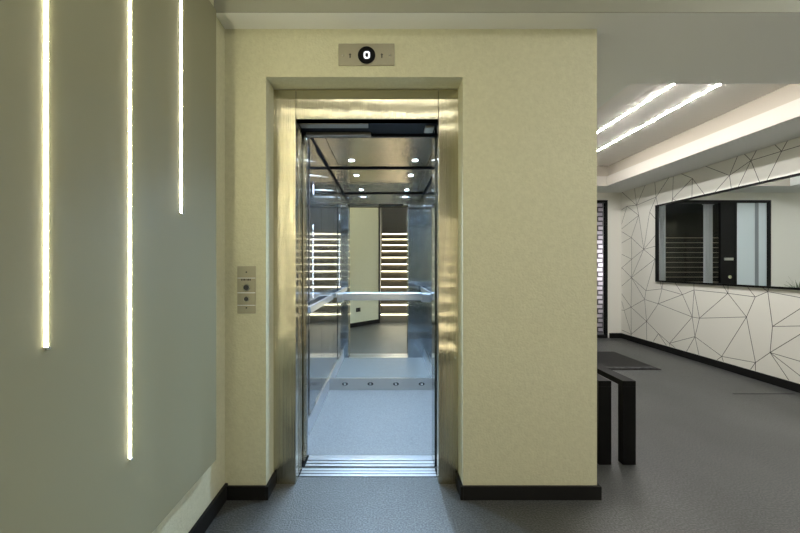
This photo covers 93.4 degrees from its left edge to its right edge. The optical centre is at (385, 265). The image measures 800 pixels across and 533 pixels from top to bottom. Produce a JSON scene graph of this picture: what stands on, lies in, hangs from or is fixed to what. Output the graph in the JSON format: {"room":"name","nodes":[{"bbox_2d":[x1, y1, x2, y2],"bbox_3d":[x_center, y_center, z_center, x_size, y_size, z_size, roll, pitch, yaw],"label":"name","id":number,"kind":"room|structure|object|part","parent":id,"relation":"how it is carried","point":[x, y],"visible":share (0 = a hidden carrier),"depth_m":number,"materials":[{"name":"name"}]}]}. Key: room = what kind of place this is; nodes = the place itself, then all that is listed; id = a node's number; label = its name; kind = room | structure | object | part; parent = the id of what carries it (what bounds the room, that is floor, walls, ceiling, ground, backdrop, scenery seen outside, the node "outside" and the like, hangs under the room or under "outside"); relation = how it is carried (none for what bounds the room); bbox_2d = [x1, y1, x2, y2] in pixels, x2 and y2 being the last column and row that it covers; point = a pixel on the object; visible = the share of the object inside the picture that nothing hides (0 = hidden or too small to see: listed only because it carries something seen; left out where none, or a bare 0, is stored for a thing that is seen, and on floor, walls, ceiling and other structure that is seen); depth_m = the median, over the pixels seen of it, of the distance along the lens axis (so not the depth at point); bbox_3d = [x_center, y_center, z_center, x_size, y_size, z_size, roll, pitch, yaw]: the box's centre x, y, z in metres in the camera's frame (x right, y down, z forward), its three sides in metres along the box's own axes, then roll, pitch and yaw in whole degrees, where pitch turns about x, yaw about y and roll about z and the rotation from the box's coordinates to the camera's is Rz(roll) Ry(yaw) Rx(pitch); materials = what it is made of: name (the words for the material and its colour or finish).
{"room":"elevator lobby","nodes":[
{"label":"elevator lobby","id":0,"kind":"room"},
{"bbox_2d":[152,0,224,532],"bbox_3d":[-0.901,-0.175,3.230,0.120,2.780,6.260,0,0,0],"label":"wall","id":1,"kind":"structure","parent":0,"point":[189,509],"depth_m":1.89,"materials":[{"name":"beige paint"}]},
{"bbox_2d":[0,0,215,532],"bbox_3d":[-0.812,-0.144,1.028,0.057,2.092,1.456,0,0,0],"label":"light panel","id":2,"kind":"object","parent":1,"relation":"attached to","point":[108,107],"visible":1,"depth_m":1.05,"materials":[{"name":"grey paint"}]},
{"bbox_2d":[188,483,227,532],"bbox_3d":[-0.833,1.174,1.045,0.016,0.082,1.850,0,0,0],"label":"baseboard","id":3,"kind":"structure","parent":1,"relation":"attached to","point":[202,524],"depth_m":1.78,"materials":[{"name":"black paint"}]},
{"bbox_2d":[225,29,596,484],"bbox_3d":[0.071,-0.175,2.035,2.064,2.780,0.131,0,0,0],"label":"wall","id":4,"kind":"structure","parent":0,"point":[527,98],"depth_m":1.97,"materials":[{"name":"beige paint"}]},
{"bbox_2d":[237,266,255,313],"bbox_3d":[-0.728,0.124,1.966,0.097,0.248,0.012,0,0,0],"label":"panel","id":5,"kind":"object","parent":4,"relation":"attached to","point":[246,275],"visible":1,"depth_m":1.97,"materials":[{"name":"silver metal"}]},
{"bbox_2d":[273,89,457,483],"bbox_3d":[-0.113,0.115,2.131,1.055,2.200,0.068,0,0,0],"label":"door frame","id":6,"kind":"structure","parent":4,"relation":"attached to","point":[290,106],"depth_m":2.10,"materials":[{"name":"silver metal"}]},
{"bbox_2d":[338,44,394,65],"bbox_3d":[-0.102,-1.102,1.965,0.292,0.115,0.014,0,0,0],"label":"indicator","id":7,"kind":"object","parent":4,"relation":"attached to","point":[348,54],"visible":1,"depth_m":1.96,"materials":[{"name":"silver metal"}]},
{"bbox_2d":[297,121,437,136],"bbox_3d":[-0.290,-0.887,2.278,1.520,0.140,0.220,0,0,0],"label":"door track","id":8,"kind":"object","parent":4,"relation":"attached to","point":[310,129],"visible":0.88,"depth_m":2.29,"materials":[{"name":"black"}]},
{"bbox_2d":[298,125,299,473],"bbox_3d":[-0.710,0.194,2.191,0.419,2.018,0.029,0,0,0],"label":"door","id":9,"kind":"structure","parent":8,"relation":"hanging from","point":[298,125],"depth_m":2.18,"materials":[{"name":"silver metal"}]},
{"bbox_2d":[300,128,301,469],"bbox_3d":[-0.710,0.194,2.228,0.419,2.018,0.029,0,0,0],"label":"door","id":10,"kind":"structure","parent":8,"relation":"hanging from","point":[300,128],"depth_m":2.22,"materials":[{"name":"silver metal"}]},
{"bbox_2d":[302,134,304,461],"bbox_3d":[-0.710,0.194,2.332,0.419,2.018,0.028,0,0,0],"label":"door","id":11,"kind":"structure","parent":8,"relation":"hanging from","point":[303,135],"depth_m":2.32,"materials":[{"name":"silver metal"}]},
{"bbox_2d":[305,136,306,457],"bbox_3d":[-0.710,0.194,2.370,0.419,2.018,0.028,0,0,0],"label":"door","id":12,"kind":"structure","parent":8,"relation":"hanging from","point":[305,136],"depth_m":2.36,"materials":[{"name":"silver metal"}]},
{"bbox_2d":[227,472,601,499],"bbox_3d":[0.147,1.180,2.025,1.944,0.070,0.141,0,0,0],"label":"baseboard","id":13,"kind":"structure","parent":4,"relation":"attached to","point":[234,492],"depth_m":1.95,"materials":[{"name":"black paint"}]},
{"bbox_2d":[205,338,799,532],"bbox_3d":[1.485,1.275,2.680,5.170,0.120,7.360,0,0,0],"label":"floor","id":14,"kind":"structure","parent":0,"point":[710,458],"depth_m":2.08,"materials":[{"name":"grey plastic"}]},
{"bbox_2d":[298,468,436,476],"bbox_3d":[-0.090,1.213,2.216,1.020,0.004,0.091,0,0,0],"label":"threshold","id":15,"kind":"object","parent":14,"relation":"on","point":[304,472],"visible":0.98,"depth_m":2.21,"materials":[{"name":"silver"}]},
{"bbox_2d":[302,129,436,466],"bbox_3d":[-0.033,0.102,2.999,1.135,2.225,1.449,0,0,0],"label":"car","id":16,"kind":"object","parent":14,"relation":"on","point":[372,201],"visible":0.81,"depth_m":3.68,"materials":[{"name":"silver metal"}]},
{"bbox_3d":[-0.569,0.123,2.583,0.008,2.143,0.337,0,0,0],"label":"panel","id":17,"kind":"part","parent":16,"relation":"part of","materials":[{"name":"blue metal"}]},
{"bbox_3d":[-0.565,0.074,2.873,0.016,2.037,0.233,0,0,0],"label":"control panel","id":18,"kind":"part","parent":16,"relation":"part of","materials":[{"name":"silver metal"}]},
{"bbox_3d":[-0.569,0.123,3.147,0.008,2.143,0.305,0,0,0],"label":"panel","id":19,"kind":"part","parent":16,"relation":"part of","materials":[{"name":"blue metal"}]},
{"bbox_3d":[-0.559,1.153,3.050,0.012,0.112,1.259,0,0,0],"label":"kick plate","id":20,"kind":"part","parent":16,"relation":"part of","materials":[{"name":"silver metal"}]},
{"bbox_3d":[-0.514,0.295,3.050,0.022,0.044,1.100,0,0,0],"label":"handrail","id":21,"kind":"part","parent":16,"relation":"part of","materials":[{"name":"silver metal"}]},
{"bbox_3d":[-0.558,-0.964,3.053,0.014,0.031,1.283,0,0,0],"label":"cornice","id":22,"kind":"part","parent":16,"relation":"part of","materials":[{"name":"black"}]},
{"bbox_3d":[-0.569,0.123,3.500,0.008,2.143,0.388,0,0,0],"label":"panel","id":23,"kind":"part","parent":16,"relation":"part of","materials":[{"name":"blue metal"}]},
{"bbox_3d":[-0.090,1.215,2.344,1.020,0.001,0.135,0,0,0],"label":"sill","id":24,"kind":"part","parent":16,"relation":"part of","materials":[{"name":"silver"}]},
{"bbox_3d":[-0.030,-0.970,3.053,0.844,0.020,1.247,0,0,0],"label":"ceiling panel","id":25,"kind":"part","parent":16,"relation":"part of","materials":[{"name":"gold metal"}]},
{"bbox_2d":[328,169,431,377],"bbox_3d":[-0.030,0.069,3.697,1.070,2.057,0.006,0,0,0],"label":"mirror","id":26,"kind":"object","parent":16,"relation":"attached to","point":[380,220],"depth_m":3.69,"materials":[{"name":"clear glass"}]},
{"bbox_3d":[-0.030,1.153,3.687,1.070,0.112,0.014,0,0,0],"label":"kick plate","id":27,"kind":"part","parent":16,"relation":"part of","materials":[{"name":"silver metal"}]},
{"bbox_3d":[-0.030,-0.964,3.687,1.042,0.031,0.014,0,0,0],"label":"cornice","id":28,"kind":"part","parent":16,"relation":"part of","materials":[{"name":"black"}]},
{"bbox_3d":[-0.034,0.295,3.646,0.772,0.072,0.028,0,0,0],"label":"handrail","id":29,"kind":"part","parent":16,"relation":"part of","materials":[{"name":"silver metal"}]},
{"bbox_3d":[0.307,0.193,2.333,0.029,2.045,0.116,0,0,0],"label":"slam post","id":30,"kind":"part","parent":16,"relation":"part of","materials":[{"name":"silver metal"}]},
{"bbox_2d":[597,363,635,464],"bbox_3d":[1.414,0.912,2.926,0.226,0.605,1.248,0,0,0],"label":"bench","id":31,"kind":"object","parent":14,"relation":"on","point":[626,386],"visible":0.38,"depth_m":2.30,"materials":[{"name":"black metal"}]},
{"bbox_3d":[1.339,0.976,2.327,0.076,0.478,0.050,0,0,0],"label":"leg","id":32,"kind":"part","parent":31,"relation":"part of","materials":[{"name":"black metal"}]},
{"bbox_3d":[1.487,0.976,2.327,0.080,0.478,0.050,0,0,0],"label":"leg","id":33,"kind":"part","parent":31,"relation":"part of","materials":[{"name":"black metal"}]},
{"bbox_2d":[597,352,660,369],"bbox_3d":[2.560,1.208,4.865,1.320,0.014,0.922,0,0,0],"label":"door mat","id":34,"kind":"object","parent":14,"relation":"on","point":[611,360],"visible":0.41,"depth_m":4.72,"materials":[{"name":"black fabric"}]},
{"bbox_2d":[214,0,799,192],"bbox_3d":[1.435,-1.401,4.101,5.070,0.327,4.519,0,0,0],"label":"ceiling","id":35,"kind":"structure","parent":0,"point":[639,41],"depth_m":2.00,"materials":[{"name":"white paint"}]},
{"bbox_2d":[597,193,620,337],"bbox_3d":[1.504,-0.175,6.435,4.931,2.780,0.150,0,0,0],"label":"wall","id":36,"kind":"structure","parent":0,"point":[614,199],"depth_m":6.36,"materials":[{"name":"white paint"}]},
{"bbox_2d":[597,200,607,337],"bbox_3d":[2.578,0.051,6.400,2.335,2.328,0.070,0,0,0],"label":"window","id":37,"kind":"structure","parent":36,"relation":"in","point":[602,205],"depth_m":6.39,"materials":[{"name":"black paint"}]},
{"bbox_3d":[3.531,0.049,6.394,0.358,2.233,0.008,0,0,0],"label":"pane","id":38,"kind":"part","parent":37,"relation":"part of","materials":[{"name":"clear glass"}]},
{"bbox_2d":[609,333,620,337],"bbox_3d":[1.556,1.173,6.352,4.795,0.085,0.016,0,0,0],"label":"baseboard","id":39,"kind":"structure","parent":36,"relation":"attached to","point":[611,335],"depth_m":6.34,"materials":[{"name":"black paint"}]},
{"bbox_2d":[438,84,787,165],"bbox_3d":[1.445,-1.615,2.855,5.290,0.100,7.310,0,0,0],"label":"ceiling","id":40,"kind":"structure","parent":0,"point":[723,98],"depth_m":3.79,"materials":[{"name":"white paint"}]},
{"bbox_2d":[597,84,673,132],"bbox_3d":[2.467,-1.562,4.060,0.015,0.008,2.886,0,0,0],"label":"recessed light","id":41,"kind":"object","parent":40,"relation":"in","point":[671,84],"visible":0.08,"depth_m":3.68,"materials":[{"name":"white paint"}]},
{"bbox_2d":[597,84,719,150],"bbox_3d":[2.864,-1.562,4.060,0.015,0.008,2.886,0,0,0],"label":"recessed light","id":42,"kind":"object","parent":40,"relation":"in","point":[717,84],"visible":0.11,"depth_m":3.86,"materials":[{"name":"white paint"}]},
{"bbox_2d":[621,137,799,383],"bbox_3d":[4.029,-0.175,2.870,0.121,2.780,7.180,0,0,0],"label":"wall","id":43,"kind":"structure","parent":0,"point":[751,328],"depth_m":4.64,"materials":[{"name":"white paint"}]},
{"bbox_2d":[621,333,799,392],"bbox_3d":[3.962,1.173,2.820,0.016,0.085,7.080,0,0,0],"label":"baseboard","id":44,"kind":"structure","parent":43,"relation":"attached to","point":[776,381],"depth_m":4.43,"materials":[{"name":"black paint"}]},
{"bbox_2d":[655,173,799,289],"bbox_3d":[3.955,-0.329,4.136,0.027,1.118,2.773,0,0,0],"label":"wall mirror","id":45,"kind":"object","parent":43,"relation":"attached to","point":[748,235],"visible":1,"depth_m":4.27,"materials":[{"name":"clear mirror"}]},
{"bbox_2d":[733,393,793,393],"bbox_3d":[3.590,1.214,3.583,0.580,0.002,0.015,0,0,0],"label":"trim","id":46,"kind":"structure","parent":43,"relation":"attached to","point":[733,393],"depth_m":3.59,"materials":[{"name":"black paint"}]}
]}

